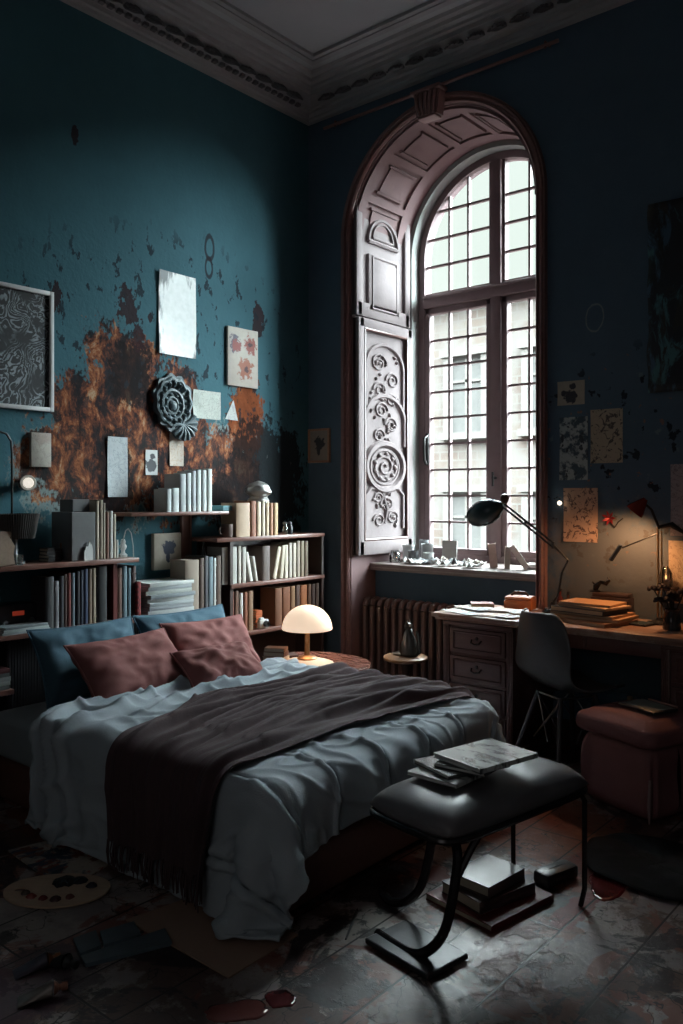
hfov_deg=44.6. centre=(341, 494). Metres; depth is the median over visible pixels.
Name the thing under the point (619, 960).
floor
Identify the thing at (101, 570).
book
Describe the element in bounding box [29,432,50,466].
canvas
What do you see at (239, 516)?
book
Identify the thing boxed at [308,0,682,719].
wall
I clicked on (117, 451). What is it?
sketch
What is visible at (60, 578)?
book
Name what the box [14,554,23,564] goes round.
drinking glass
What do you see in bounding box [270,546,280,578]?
book
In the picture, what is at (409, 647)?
cat figurine
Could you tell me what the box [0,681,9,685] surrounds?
magazine
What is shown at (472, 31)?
trim
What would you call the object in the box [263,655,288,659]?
book
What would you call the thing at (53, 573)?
book
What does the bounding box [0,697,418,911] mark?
double bed
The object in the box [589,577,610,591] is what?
bird figurine
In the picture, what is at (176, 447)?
note
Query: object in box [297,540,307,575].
book
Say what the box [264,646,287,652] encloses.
book
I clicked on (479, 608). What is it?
sketch sheet
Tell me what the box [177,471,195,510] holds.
book
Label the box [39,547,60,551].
notebook
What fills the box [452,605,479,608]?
sketch sheet
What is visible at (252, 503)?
book
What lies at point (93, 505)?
book
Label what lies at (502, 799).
cushion
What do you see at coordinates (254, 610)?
notebook
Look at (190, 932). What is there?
cardboard sheet
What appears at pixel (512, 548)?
book
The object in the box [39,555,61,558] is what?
notebook
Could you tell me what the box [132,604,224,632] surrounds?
pillow
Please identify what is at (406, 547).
paint pot
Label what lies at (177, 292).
print
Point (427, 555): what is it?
paint pot
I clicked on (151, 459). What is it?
note
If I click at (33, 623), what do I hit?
folio
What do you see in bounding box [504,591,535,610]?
box
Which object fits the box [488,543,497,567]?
book
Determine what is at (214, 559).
book
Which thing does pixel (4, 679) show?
magazine
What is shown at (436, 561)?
paper scrap
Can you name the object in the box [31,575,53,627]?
book
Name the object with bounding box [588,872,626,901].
puddle
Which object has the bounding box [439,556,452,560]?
paper scrap
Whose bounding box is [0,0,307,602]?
wall
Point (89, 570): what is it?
book
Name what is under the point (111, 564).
wall shelf
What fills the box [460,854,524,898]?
book
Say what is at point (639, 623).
tablet
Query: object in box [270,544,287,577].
book
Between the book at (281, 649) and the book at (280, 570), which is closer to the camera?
the book at (281, 649)
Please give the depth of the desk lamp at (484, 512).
4.65 m
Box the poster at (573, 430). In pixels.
[559,416,587,479]
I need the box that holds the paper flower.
[602,510,622,527]
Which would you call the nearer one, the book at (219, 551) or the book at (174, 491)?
the book at (174, 491)
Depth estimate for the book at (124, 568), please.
4.48 m
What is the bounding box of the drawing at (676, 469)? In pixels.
[670,464,682,535]
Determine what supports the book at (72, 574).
on the headboard at (17, 653)
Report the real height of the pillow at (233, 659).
0.225 m
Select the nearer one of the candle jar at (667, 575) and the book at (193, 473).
the candle jar at (667, 575)
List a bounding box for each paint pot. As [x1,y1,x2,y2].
[402,544,413,561]
[408,550,418,562]
[419,540,428,557]
[421,543,433,558]
[423,552,433,558]
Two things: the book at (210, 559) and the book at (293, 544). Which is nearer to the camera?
the book at (210, 559)
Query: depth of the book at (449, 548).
5.89 m
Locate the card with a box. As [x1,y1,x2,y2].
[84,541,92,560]
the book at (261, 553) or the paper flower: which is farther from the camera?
the book at (261, 553)
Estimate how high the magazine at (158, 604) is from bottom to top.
0.022 m
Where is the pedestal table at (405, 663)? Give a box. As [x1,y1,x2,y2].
[383,653,427,676]
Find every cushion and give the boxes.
[369,757,588,837]
[576,699,682,749]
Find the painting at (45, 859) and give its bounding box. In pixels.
[8,841,107,874]
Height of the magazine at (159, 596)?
0.022 m
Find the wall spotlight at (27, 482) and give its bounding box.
[20,475,35,490]
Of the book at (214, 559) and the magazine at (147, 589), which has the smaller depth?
the magazine at (147, 589)
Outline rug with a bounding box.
[587,833,682,900]
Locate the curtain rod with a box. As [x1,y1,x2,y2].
[323,39,558,129]
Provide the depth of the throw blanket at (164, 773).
3.04 m
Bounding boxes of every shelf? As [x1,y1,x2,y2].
[0,556,138,619]
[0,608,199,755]
[113,511,228,558]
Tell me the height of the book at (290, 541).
0.237 m
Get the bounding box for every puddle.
[204,998,268,1022]
[264,989,296,1007]
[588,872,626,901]
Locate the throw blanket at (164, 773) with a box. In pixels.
[104,662,474,912]
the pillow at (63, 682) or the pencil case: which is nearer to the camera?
the pencil case
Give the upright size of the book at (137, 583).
0.191 m
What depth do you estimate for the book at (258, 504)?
5.23 m
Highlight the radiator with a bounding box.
[362,595,460,680]
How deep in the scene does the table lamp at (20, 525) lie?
4.00 m
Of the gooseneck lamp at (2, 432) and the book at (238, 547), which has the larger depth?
the book at (238, 547)
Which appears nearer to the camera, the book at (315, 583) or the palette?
the palette
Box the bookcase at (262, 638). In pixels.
[192,532,324,660]
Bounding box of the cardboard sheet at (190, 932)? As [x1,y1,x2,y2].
[126,900,297,977]
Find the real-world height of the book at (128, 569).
0.269 m
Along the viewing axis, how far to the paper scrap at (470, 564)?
5.42 m
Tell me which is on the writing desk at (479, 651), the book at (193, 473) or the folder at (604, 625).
the folder at (604, 625)
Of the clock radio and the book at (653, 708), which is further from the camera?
the clock radio
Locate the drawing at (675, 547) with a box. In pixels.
[668,540,682,603]
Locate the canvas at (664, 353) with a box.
[646,197,682,392]
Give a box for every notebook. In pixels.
[38,558,61,561]
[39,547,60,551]
[39,551,60,554]
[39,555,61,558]
[253,609,261,612]
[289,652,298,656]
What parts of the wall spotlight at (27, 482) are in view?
bulb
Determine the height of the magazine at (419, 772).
0.012 m
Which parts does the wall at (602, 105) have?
soffit panel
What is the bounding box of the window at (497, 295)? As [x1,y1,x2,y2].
[409,140,535,564]
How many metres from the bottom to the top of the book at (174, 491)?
0.137 m
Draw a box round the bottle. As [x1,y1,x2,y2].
[557,588,562,603]
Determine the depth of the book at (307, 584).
5.58 m
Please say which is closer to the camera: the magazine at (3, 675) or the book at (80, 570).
the magazine at (3, 675)
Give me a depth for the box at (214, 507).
5.07 m
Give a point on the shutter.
(382, 335)
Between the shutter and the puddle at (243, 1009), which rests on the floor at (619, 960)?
the puddle at (243, 1009)
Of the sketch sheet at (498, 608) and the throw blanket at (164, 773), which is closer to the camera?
the throw blanket at (164, 773)
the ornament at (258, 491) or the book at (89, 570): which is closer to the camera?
the book at (89, 570)
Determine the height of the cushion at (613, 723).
0.122 m
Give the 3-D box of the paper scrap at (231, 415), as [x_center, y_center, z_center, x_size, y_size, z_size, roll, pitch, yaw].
[-0.710,-0.548,5.372,0.002,0.132,0.113,0,0,40]
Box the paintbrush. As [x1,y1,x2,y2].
[345,908,357,939]
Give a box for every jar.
[288,522,292,533]
[389,550,400,562]
[659,566,678,590]
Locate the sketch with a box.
[107,436,127,496]
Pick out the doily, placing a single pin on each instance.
(318, 662)
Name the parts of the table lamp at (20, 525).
lamp shade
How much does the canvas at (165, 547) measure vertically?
0.215 m
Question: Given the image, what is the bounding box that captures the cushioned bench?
[365,757,588,979]
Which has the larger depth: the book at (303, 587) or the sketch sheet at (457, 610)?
the book at (303, 587)
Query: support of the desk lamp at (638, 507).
on the writing desk at (479, 651)
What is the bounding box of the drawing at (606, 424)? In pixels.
[590,408,622,462]
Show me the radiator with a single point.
(383, 630)
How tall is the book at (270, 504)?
0.207 m
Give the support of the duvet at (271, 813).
on the double bed
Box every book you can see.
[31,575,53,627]
[41,574,63,627]
[49,572,66,626]
[50,571,70,626]
[54,580,58,627]
[60,569,79,624]
[60,571,74,625]
[62,568,83,624]
[68,567,87,623]
[71,567,91,623]
[79,566,95,622]
[83,565,106,622]
[89,500,102,558]
[89,501,98,559]
[103,503,104,558]
[105,511,112,558]
[105,512,108,558]
[113,514,115,557]
[116,540,117,557]
[117,565,126,617]
[117,567,121,618]
[118,564,135,615]
[127,567,130,616]
[135,581,140,614]
[154,489,170,511]
[158,488,178,511]
[164,474,185,511]
[170,558,198,608]
[174,473,190,511]
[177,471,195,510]
[182,557,203,607]
[184,470,200,510]
[185,554,207,607]
[192,469,211,510]
[201,470,205,510]
[207,546,236,584]
[207,555,220,604]
[208,556,212,606]
[213,558,215,605]
[221,503,249,536]
[233,545,240,582]
[233,590,238,614]
[234,501,255,535]
[235,589,252,630]
[238,591,246,627]
[238,592,242,616]
[241,547,245,582]
[246,552,252,581]
[247,545,269,580]
[249,556,257,580]
[256,502,260,535]
[260,501,264,535]
[260,586,281,625]
[263,544,284,577]
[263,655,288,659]
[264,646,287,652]
[264,650,288,656]
[265,501,268,535]
[266,585,289,623]
[269,503,272,534]
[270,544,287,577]
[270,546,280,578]
[271,542,291,577]
[272,584,294,610]
[273,503,277,534]
[280,540,299,576]
[283,583,299,606]
[286,542,295,576]
[289,583,306,605]
[293,540,303,575]
[296,582,310,604]
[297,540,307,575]
[297,581,318,606]
[298,582,314,605]
[442,540,457,560]
[442,877,534,914]
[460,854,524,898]
[470,601,493,607]
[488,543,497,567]
[504,546,510,568]
[509,544,528,569]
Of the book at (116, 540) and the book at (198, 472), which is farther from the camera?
the book at (198, 472)
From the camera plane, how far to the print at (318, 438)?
5.86 m
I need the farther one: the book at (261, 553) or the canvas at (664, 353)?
the book at (261, 553)
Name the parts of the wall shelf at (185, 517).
support post, support post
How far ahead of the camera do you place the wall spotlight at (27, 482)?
4.24 m
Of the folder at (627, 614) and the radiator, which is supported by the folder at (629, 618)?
the folder at (627, 614)
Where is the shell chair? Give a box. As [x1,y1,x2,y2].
[515,608,624,762]
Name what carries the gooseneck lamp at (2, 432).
on the wall shelf at (111, 564)
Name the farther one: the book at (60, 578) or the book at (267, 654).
the book at (267, 654)
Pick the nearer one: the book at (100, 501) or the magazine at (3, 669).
the magazine at (3, 669)
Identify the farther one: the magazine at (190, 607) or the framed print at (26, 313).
the magazine at (190, 607)
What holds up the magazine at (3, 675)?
on the magazine at (4, 679)
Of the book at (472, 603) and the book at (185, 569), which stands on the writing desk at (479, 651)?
the book at (472, 603)
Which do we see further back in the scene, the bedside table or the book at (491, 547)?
the book at (491, 547)
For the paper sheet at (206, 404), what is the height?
0.175 m
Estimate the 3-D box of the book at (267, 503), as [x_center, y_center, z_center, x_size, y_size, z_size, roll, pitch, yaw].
[-0.532,0.148,5.344,0.168,0.220,0.029,0,0,40]
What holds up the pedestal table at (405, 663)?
on the floor at (619, 960)
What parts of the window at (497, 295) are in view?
handle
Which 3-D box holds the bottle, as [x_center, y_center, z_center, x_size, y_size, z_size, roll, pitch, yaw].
[1.216,0.585,4.632,0.036,0.129,0.036,0,0,40]
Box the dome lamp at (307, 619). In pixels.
[282,605,331,660]
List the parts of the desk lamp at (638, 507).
lamp shade, arm, arm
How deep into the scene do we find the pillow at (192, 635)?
4.43 m
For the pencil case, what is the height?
0.054 m
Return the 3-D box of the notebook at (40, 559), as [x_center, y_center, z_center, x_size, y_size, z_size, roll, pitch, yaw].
[-1.480,0.329,4.225,0.090,0.016,0.075,0,0,40]
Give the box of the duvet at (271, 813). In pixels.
[25,657,505,941]
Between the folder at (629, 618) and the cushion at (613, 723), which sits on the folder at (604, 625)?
the folder at (629, 618)
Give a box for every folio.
[0,621,47,630]
[0,625,48,633]
[0,627,49,635]
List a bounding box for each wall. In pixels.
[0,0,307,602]
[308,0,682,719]
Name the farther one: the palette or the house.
the house
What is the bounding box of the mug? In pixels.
[219,524,232,537]
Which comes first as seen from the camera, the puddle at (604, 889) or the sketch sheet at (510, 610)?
the puddle at (604, 889)
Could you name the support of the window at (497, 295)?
attached to the wall at (602, 105)
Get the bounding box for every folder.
[550,604,626,616]
[550,610,634,619]
[552,613,638,623]
[558,603,630,611]
[559,598,626,607]
[560,618,637,628]
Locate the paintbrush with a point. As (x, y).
(356, 910)
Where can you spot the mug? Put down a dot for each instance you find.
(226, 529)
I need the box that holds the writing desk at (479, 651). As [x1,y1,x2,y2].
[431,605,682,798]
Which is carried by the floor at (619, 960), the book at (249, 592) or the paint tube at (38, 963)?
the paint tube at (38, 963)
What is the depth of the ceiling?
4.92 m
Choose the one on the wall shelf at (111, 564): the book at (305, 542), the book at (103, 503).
the book at (103, 503)
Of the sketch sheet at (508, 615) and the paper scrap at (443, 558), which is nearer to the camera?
the sketch sheet at (508, 615)
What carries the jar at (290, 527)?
on the bookcase at (262, 638)
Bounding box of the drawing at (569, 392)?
[557,380,584,405]
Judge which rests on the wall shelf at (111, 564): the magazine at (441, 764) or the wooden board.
the wooden board
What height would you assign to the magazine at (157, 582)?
0.022 m
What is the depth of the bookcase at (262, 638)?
5.54 m
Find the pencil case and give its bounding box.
[534,859,577,887]
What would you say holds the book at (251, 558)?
on the bookcase at (262, 638)
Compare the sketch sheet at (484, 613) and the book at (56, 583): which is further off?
the sketch sheet at (484, 613)
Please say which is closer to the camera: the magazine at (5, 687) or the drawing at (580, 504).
the magazine at (5, 687)
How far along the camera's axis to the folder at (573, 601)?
4.25 m
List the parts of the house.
pane, pane, pane, pane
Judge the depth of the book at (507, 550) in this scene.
5.34 m
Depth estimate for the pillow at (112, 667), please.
3.88 m
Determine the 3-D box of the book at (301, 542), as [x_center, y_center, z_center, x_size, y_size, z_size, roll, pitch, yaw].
[-0.324,0.424,5.598,0.176,0.235,0.032,0,0,40]
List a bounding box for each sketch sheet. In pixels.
[441,608,472,612]
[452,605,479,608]
[459,611,487,614]
[467,607,491,610]
[477,612,502,616]
[489,607,511,611]
[496,613,519,617]
[509,609,528,612]
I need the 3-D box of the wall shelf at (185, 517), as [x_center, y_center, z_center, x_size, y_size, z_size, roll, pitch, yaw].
[-1.000,0.380,4.837,0.250,0.566,0.705,0,0,40]
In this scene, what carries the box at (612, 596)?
on the writing desk at (479, 651)
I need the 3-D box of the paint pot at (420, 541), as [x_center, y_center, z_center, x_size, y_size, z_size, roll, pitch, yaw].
[0.599,0.402,6.050,0.072,0.150,0.072,0,0,40]
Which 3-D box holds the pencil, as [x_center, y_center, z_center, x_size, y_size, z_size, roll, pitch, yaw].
[1.447,0.936,3.747,0.009,0.009,0.160,0,0,-28]
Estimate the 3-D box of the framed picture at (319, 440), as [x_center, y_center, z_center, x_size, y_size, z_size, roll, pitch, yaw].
[-0.158,-0.347,5.859,0.200,0.240,0.020,0,0,40]
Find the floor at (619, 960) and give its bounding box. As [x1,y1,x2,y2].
[0,742,682,1023]
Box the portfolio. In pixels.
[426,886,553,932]
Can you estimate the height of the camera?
0.066 m
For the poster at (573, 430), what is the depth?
4.65 m
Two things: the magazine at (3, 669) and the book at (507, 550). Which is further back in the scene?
the book at (507, 550)
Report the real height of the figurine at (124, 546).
0.100 m
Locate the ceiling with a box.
[191,0,469,70]
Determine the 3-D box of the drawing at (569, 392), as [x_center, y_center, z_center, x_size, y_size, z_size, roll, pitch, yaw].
[1.285,-0.572,4.659,0.160,0.134,0.006,0,0,40]
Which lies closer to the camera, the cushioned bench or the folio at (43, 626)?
the cushioned bench
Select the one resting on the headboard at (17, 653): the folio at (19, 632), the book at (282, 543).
the folio at (19, 632)
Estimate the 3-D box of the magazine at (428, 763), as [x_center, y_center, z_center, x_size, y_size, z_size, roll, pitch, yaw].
[0.393,0.878,2.725,0.250,0.012,0.190,0,0,-30]
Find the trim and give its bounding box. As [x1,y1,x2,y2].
[60,0,634,125]
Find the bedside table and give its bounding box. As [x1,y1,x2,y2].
[289,651,370,670]
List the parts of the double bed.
mattress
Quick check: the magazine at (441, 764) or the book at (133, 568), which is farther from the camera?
the book at (133, 568)
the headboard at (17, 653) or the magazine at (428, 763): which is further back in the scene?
the headboard at (17, 653)
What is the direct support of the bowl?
on the wall at (602, 105)
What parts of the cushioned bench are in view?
leg, foot plate, leg, seat rail, leg, leg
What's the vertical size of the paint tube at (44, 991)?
0.046 m
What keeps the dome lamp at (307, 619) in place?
on the doily
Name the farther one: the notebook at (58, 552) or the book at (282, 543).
the book at (282, 543)
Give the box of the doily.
[287,657,333,666]
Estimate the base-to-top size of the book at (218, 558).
0.299 m
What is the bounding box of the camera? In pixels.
[257,617,269,628]
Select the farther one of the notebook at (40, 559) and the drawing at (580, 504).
the drawing at (580, 504)
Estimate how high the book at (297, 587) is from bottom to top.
0.247 m
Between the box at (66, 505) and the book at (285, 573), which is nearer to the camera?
the box at (66, 505)
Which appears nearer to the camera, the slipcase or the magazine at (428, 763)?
the magazine at (428, 763)
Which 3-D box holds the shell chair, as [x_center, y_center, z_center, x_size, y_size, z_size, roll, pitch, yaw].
[1.115,0.986,4.149,0.464,0.834,0.454,0,0,-22]
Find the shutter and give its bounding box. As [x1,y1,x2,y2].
[352,203,412,555]
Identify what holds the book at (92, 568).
on the headboard at (17, 653)
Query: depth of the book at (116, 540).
4.45 m
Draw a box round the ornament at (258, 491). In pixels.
[245,481,271,503]
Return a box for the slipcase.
[52,512,94,560]
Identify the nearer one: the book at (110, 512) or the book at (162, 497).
the book at (110, 512)
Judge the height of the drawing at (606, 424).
0.294 m
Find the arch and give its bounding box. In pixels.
[121,528,133,557]
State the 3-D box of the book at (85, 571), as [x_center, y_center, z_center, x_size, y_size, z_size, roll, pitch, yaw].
[-1.369,0.522,4.326,0.150,0.284,0.024,0,0,40]
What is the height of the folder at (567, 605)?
0.012 m
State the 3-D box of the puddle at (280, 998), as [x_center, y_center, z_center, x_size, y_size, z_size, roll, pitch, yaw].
[-0.168,1.398,2.312,0.089,0.004,0.082,0,0,-11]
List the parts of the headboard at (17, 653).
shelf, panel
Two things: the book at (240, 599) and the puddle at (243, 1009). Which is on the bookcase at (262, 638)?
the book at (240, 599)
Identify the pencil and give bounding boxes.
[648,698,677,707]
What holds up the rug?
on the floor at (619, 960)
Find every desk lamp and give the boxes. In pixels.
[466,493,568,612]
[609,498,682,624]
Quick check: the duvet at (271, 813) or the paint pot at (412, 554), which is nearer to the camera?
the duvet at (271, 813)
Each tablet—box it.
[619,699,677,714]
[629,621,654,626]
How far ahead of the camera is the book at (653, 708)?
3.70 m
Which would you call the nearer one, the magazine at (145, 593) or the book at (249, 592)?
the magazine at (145, 593)
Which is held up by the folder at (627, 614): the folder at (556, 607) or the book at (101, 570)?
the folder at (556, 607)
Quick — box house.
[434,299,535,551]
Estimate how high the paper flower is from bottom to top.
0.094 m
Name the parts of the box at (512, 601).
lid, handle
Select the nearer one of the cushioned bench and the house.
the cushioned bench
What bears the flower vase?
on the writing desk at (479, 651)
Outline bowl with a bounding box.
[527,562,535,569]
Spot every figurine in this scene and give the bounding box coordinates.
[119,539,126,556]
[392,619,420,656]
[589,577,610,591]
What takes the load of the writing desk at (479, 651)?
on the floor at (619, 960)
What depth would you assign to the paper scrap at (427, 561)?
5.72 m
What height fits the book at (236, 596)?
0.255 m
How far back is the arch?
4.52 m
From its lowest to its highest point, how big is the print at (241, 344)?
0.379 m
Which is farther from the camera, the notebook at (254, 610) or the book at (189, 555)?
the notebook at (254, 610)
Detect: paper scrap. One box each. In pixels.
[225,400,237,420]
[399,556,424,563]
[417,557,440,563]
[430,559,452,565]
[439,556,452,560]
[448,557,463,564]
[458,561,483,566]
[463,558,485,563]
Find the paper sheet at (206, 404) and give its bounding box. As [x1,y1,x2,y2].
[193,389,220,419]
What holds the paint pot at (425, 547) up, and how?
on the wall at (602, 105)
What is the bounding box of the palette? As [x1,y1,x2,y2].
[3,873,110,908]
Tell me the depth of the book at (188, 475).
4.84 m
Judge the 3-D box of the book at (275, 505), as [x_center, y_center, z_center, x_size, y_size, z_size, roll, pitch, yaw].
[-0.479,0.154,5.400,0.159,0.206,0.039,0,0,40]
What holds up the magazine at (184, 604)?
on the magazine at (190, 607)
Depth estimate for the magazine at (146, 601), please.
4.68 m
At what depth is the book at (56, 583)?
4.15 m
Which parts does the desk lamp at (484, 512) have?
lamp shade, joint knob, arm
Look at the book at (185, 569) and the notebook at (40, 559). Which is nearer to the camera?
the notebook at (40, 559)
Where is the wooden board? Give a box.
[0,531,14,565]
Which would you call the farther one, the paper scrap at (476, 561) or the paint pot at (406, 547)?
the paint pot at (406, 547)
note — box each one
[145,450,157,474]
[169,432,183,465]
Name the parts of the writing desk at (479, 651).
drawer handle, drawer handle, drawer, drawer, drawer, drawer, apron drawer, modesty panel, drawer, drawer, drawer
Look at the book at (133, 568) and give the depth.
4.52 m
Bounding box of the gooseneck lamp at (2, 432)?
[0,431,12,513]
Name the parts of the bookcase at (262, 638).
panel, panel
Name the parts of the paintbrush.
handle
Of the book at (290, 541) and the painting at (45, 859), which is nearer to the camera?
the painting at (45, 859)
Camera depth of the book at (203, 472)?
4.93 m
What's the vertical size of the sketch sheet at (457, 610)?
0.004 m
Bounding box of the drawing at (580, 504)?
[563,488,597,542]
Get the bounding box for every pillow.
[26,616,134,708]
[63,628,184,698]
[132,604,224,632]
[159,614,260,661]
[169,641,262,687]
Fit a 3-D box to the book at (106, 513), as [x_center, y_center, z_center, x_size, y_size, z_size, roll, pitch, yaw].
[-1.286,0.213,4.444,0.132,0.248,0.016,0,0,40]
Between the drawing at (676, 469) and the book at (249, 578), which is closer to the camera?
the drawing at (676, 469)
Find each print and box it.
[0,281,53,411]
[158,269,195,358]
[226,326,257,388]
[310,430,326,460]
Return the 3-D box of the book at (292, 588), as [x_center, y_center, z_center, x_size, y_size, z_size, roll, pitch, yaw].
[-0.383,0.720,5.521,0.176,0.244,0.041,0,0,40]
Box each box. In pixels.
[60,499,88,511]
[212,505,231,510]
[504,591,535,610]
[591,591,633,611]
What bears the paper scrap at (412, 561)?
on the wall at (602, 105)
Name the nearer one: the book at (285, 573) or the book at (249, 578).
the book at (249, 578)
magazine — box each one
[0,666,9,673]
[0,672,9,677]
[0,676,10,681]
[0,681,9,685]
[0,685,9,690]
[136,577,193,587]
[141,583,191,591]
[141,587,191,595]
[141,591,194,599]
[141,595,193,603]
[141,598,193,607]
[141,602,192,611]
[141,606,193,614]
[407,766,480,788]
[414,756,509,779]
[433,738,537,774]
[434,760,495,776]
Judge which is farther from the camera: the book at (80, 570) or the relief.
the relief
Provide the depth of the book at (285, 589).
5.41 m
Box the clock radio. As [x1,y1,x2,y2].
[0,600,35,624]
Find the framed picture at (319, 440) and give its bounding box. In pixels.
[308,428,330,462]
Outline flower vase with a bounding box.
[647,584,682,630]
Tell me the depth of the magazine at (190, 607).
4.68 m
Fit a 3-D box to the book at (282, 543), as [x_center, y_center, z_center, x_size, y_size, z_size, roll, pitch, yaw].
[-0.396,0.428,5.507,0.168,0.227,0.031,0,0,40]
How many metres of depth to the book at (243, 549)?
5.13 m
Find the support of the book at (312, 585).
on the bookcase at (262, 638)
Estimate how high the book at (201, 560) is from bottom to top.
0.295 m
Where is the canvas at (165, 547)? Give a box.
[151,532,180,569]
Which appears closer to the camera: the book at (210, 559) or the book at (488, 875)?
the book at (488, 875)
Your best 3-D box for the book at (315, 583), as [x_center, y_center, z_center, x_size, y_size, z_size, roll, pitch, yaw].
[-0.227,0.720,5.706,0.176,0.244,0.034,0,0,40]
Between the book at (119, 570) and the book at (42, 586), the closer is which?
the book at (42, 586)
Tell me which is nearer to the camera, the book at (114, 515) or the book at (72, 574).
the book at (72, 574)
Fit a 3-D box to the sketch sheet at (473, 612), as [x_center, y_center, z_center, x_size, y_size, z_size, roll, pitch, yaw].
[0.726,0.644,4.539,0.150,0.004,0.105,0,0,-36]
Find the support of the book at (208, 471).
on the wall shelf at (185, 517)
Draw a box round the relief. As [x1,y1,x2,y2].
[151,373,197,440]
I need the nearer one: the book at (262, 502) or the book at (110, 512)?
the book at (110, 512)
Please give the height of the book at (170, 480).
0.219 m
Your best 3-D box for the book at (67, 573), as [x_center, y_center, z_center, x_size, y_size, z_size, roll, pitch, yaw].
[-1.437,0.529,4.257,0.168,0.271,0.021,0,0,40]
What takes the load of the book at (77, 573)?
on the headboard at (17, 653)
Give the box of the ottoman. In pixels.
[576,699,682,824]
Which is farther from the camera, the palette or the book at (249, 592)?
the book at (249, 592)
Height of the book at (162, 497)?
0.131 m
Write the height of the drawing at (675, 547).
0.322 m
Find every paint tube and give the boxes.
[12,951,60,979]
[17,979,67,1007]
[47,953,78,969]
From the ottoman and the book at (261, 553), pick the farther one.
the book at (261, 553)
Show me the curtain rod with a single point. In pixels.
(546, 44)
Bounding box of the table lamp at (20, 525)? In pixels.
[0,513,39,564]

